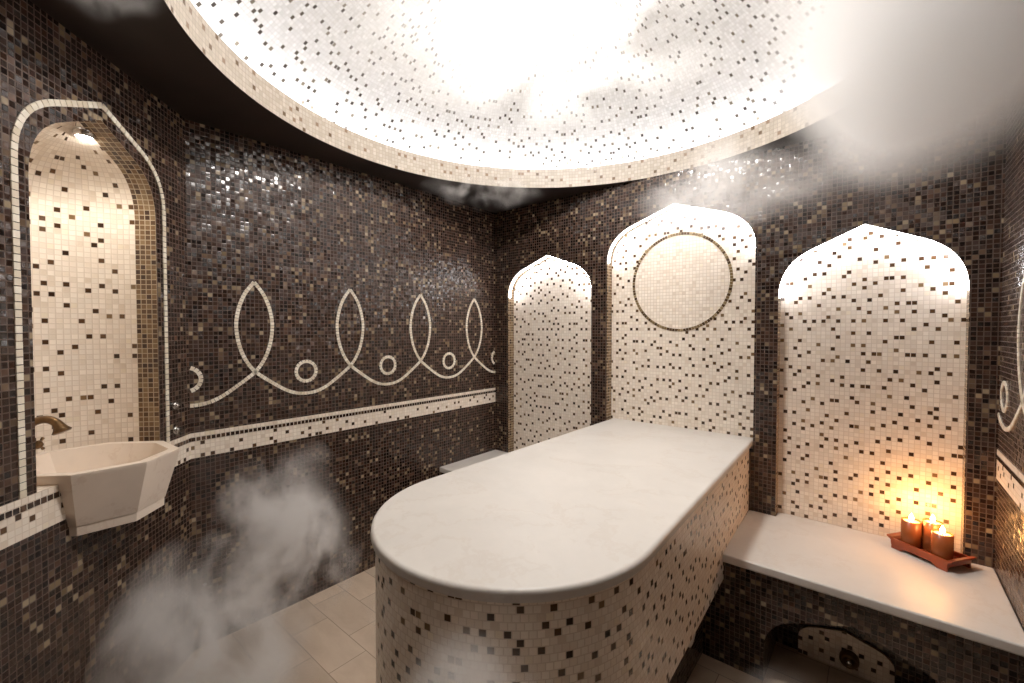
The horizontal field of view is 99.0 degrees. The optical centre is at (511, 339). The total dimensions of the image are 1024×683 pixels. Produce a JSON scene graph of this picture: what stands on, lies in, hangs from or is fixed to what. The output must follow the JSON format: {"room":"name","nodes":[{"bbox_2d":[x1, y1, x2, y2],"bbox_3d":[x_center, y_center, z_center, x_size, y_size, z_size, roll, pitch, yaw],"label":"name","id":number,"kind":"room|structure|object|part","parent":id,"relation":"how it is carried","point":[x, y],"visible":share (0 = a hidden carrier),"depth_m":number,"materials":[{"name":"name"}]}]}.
{"room":"spa","nodes":[
{"label":"spa","id":0,"kind":"room"},
{"bbox_2d":[0,0,193,682],"bbox_3d":[-1.547,0.229,1.438,0.348,2.373,0.980,0,1,-7],"label":"wall","id":1,"kind":"structure","parent":0,"point":[94,326],"depth_m":1.59,"materials":[{"name":"brown tile"}]},
{"bbox_3d":[-1.478,0.430,1.483,0.498,0.001,0.489,1,2,40],"label":"niche sill","id":2,"kind":"part","parent":1,"relation":"part of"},
{"bbox_2d":[35,416,71,449],"bbox_3d":[-1.612,0.315,1.471,0.223,0.120,0.068,0,1,-7],"label":"faucet","id":3,"kind":"object","parent":1,"relation":"attached to","point":[59,427],"visible":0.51,"depth_m":1.47,"materials":[{"name":"brown metal"}]},
{"bbox_3d":[-1.612,0.292,1.471,0.222,0.073,0.051,0,1,-6],"label":"spout","id":4,"kind":"part","parent":3,"relation":"part of","materials":[{"name":"brown metal"}]},
{"bbox_2d":[72,128,95,140],"bbox_3d":[-1.482,-0.707,1.514,0.063,0.029,0.063,1,2,40],"label":"recessed light","id":5,"kind":"object","parent":1,"relation":"in","point":[82,134],"visible":1,"depth_m":1.50,"materials":[{"name":"silver metal"}]},
{"bbox_3d":[-1.482,-0.702,1.514,0.047,0.019,0.047,1,2,40],"label":"lamp glass","id":6,"kind":"part","parent":5,"relation":"part of","materials":[{"name":"white glass"}]},
{"bbox_3d":[-1.381,-0.186,1.486,0.003,1.225,0.619,0,1,-7],"label":"arch trim","id":7,"kind":"part","parent":1,"relation":"part of","materials":[{"name":"beige tile"}]},
{"bbox_2d":[36,441,179,536],"bbox_3d":[-1.437,0.501,1.501,0.432,0.203,0.444,1,2,40],"label":"washbasin","id":8,"kind":"object","parent":1,"relation":"attached to","point":[101,486],"visible":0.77,"depth_m":1.44,"materials":[{"name":"beige stone"}]},
{"bbox_2d":[172,401,179,409],"bbox_3d":[-1.414,0.276,1.843,0.017,0.035,0.035,0,1,-7],"label":"button","id":9,"kind":"object","parent":1,"relation":"attached to","point":[175,405],"visible":1,"depth_m":1.83,"materials":[{"name":"silver metal"}]},
{"bbox_2d":[172,426,179,433],"bbox_3d":[-1.414,0.380,1.845,0.017,0.035,0.035,0,1,-7],"label":"button","id":10,"kind":"object","parent":1,"relation":"attached to","point":[176,429],"visible":1,"depth_m":1.84,"materials":[{"name":"silver metal"}]},
{"bbox_2d":[185,119,495,650],"bbox_3d":[-0.783,0.199,2.718,0.004,2.373,2.025,1,2,40],"label":"wall","id":11,"kind":"structure","parent":0,"point":[341,320],"depth_m":2.37,"materials":[{"name":"brown tile"}]},
{"bbox_2d":[168,566,873,682],"bbox_3d":[0.033,1.462,1.609,2.718,0.100,2.720,1,2,40],"label":"floor","id":12,"kind":"structure","parent":0,"point":[329,635],"depth_m":1.96,"materials":[{"name":"beige tile"}]},
{"bbox_2d":[440,450,506,473],"bbox_3d":[0.077,1.135,3.001,0.984,0.489,0.657,1,2,40],"label":"bench","id":13,"kind":"object","parent":12,"relation":"on","point":[454,466],"visible":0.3,"depth_m":3.19,"materials":[{"name":"beige stone"}]},
{"bbox_2d":[371,418,752,682],"bbox_3d":[0.366,0.975,1.871,0.904,0.862,2.010,1,2,40],"label":"massage table","id":14,"kind":"object","parent":12,"relation":"on","point":[593,553],"visible":0.97,"depth_m":1.26,"materials":[{"name":"beige stone"}]},
{"bbox_2d":[703,510,1023,682],"bbox_3d":[1.416,1.161,1.879,0.952,0.489,0.657,1,2,40],"label":"bench","id":15,"kind":"object","parent":12,"relation":"on","point":[784,574],"visible":0.8,"depth_m":1.72,"materials":[{"name":"beige stone"}]},
{"bbox_2d":[798,626,894,682],"bbox_3d":[1.411,1.323,1.859,0.326,0.167,0.081,1,2,40],"label":"outlet","id":16,"kind":"object","parent":15,"relation":"attached to","point":[839,648],"visible":1,"depth_m":1.85,"materials":[{"name":"beige tile"}]},
{"bbox_3d":[1.250,1.185,1.619,0.873,0.453,0.001,1,2,40],"label":"panel","id":17,"kind":"part","parent":15,"relation":"part of","materials":[{"name":"brown tile"}]},
{"bbox_2d":[887,532,976,571],"bbox_3d":[1.763,0.892,1.846,0.136,0.052,0.240,0,1,-14],"label":"tray","id":18,"kind":"object","parent":15,"relation":"on","point":[959,559],"visible":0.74,"depth_m":1.79,"materials":[{"name":"red wood"}]},
{"bbox_2d":[900,513,921,548],"bbox_3d":[1.730,0.820,1.894,0.068,0.141,0.068,1,2,40],"label":"candle","id":19,"kind":"object","parent":18,"relation":"on","point":[911,528],"visible":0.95,"depth_m":1.87,"materials":[{"name":"orange wax"}]},
{"bbox_2d":[922,515,943,551],"bbox_3d":[1.785,0.815,1.854,0.068,0.153,0.068,1,2,40],"label":"candle","id":20,"kind":"object","parent":18,"relation":"on","point":[928,524],"visible":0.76,"depth_m":1.85,"materials":[{"name":"orange wax"}]},
{"bbox_2d":[930,525,953,559],"bbox_3d":[1.758,0.824,1.786,0.068,0.137,0.068,1,2,40],"label":"candle","id":21,"kind":"object","parent":18,"relation":"on","point":[942,541],"visible":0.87,"depth_m":1.77,"materials":[{"name":"orange wax"}]},
{"bbox_2d":[30,0,1023,212],"bbox_3d":[0.148,-1.306,1.584,2.840,0.688,2.930,1,2,40],"label":"ceiling","id":22,"kind":"structure","parent":0,"point":[495,106],"depth_m":2.10,"materials":[{"name":"tile"}]},
{"bbox_2d":[495,95,1006,568],"bbox_3d":[0.930,0.200,2.648,2.718,2.373,0.070,1,2,40],"label":"wall","id":23,"kind":"structure","parent":0,"point":[866,393],"depth_m":2.21,"materials":[{"name":"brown tile"}]},
{"bbox_2d":[509,256,590,297],"bbox_3d":[0.262,-0.468,3.171,0.731,0.287,0.012,1,2,40],"label":"strip light","id":24,"kind":"object","parent":23,"relation":"attached to","point":[546,256],"visible":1,"depth_m":3.26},
{"bbox_3d":[0.295,0.160,3.225,0.734,1.547,0.001,1,2,40],"label":"niche panel","id":25,"kind":"part","parent":23,"relation":"part of","materials":[{"name":"beige tile"}]},
{"bbox_2d":[608,204,755,262],"bbox_3d":[0.961,-0.648,2.580,0.857,0.305,0.012,1,2,40],"label":"strip light","id":26,"kind":"object","parent":23,"relation":"attached to","point":[674,204],"visible":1,"depth_m":2.59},
{"bbox_3d":[0.994,-0.108,2.633,0.860,1.390,0.001,1,2,40],"label":"niche panel","id":27,"kind":"part","parent":23,"relation":"part of","materials":[{"name":"beige tile"}]},
{"bbox_3d":[1.665,0.213,2.077,0.678,1.495,0.001,1,2,40],"label":"niche panel","id":28,"kind":"part","parent":23,"relation":"part of","materials":[{"name":"beige tile"}]},
{"bbox_2d":[779,225,968,297],"bbox_3d":[1.632,-0.372,2.023,0.675,0.320,0.012,1,2,40],"label":"strip light","id":29,"kind":"object","parent":23,"relation":"attached to","point":[943,247],"visible":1,"depth_m":1.97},
{"bbox_2d":[994,65,1023,629],"bbox_3d":[1.073,0.246,0.709,0.004,2.373,2.722,1,2,40],"label":"wall","id":30,"kind":"structure","parent":0,"point":[1009,529],"depth_m":1.59,"materials":[{"name":"brown tile"}]}
]}

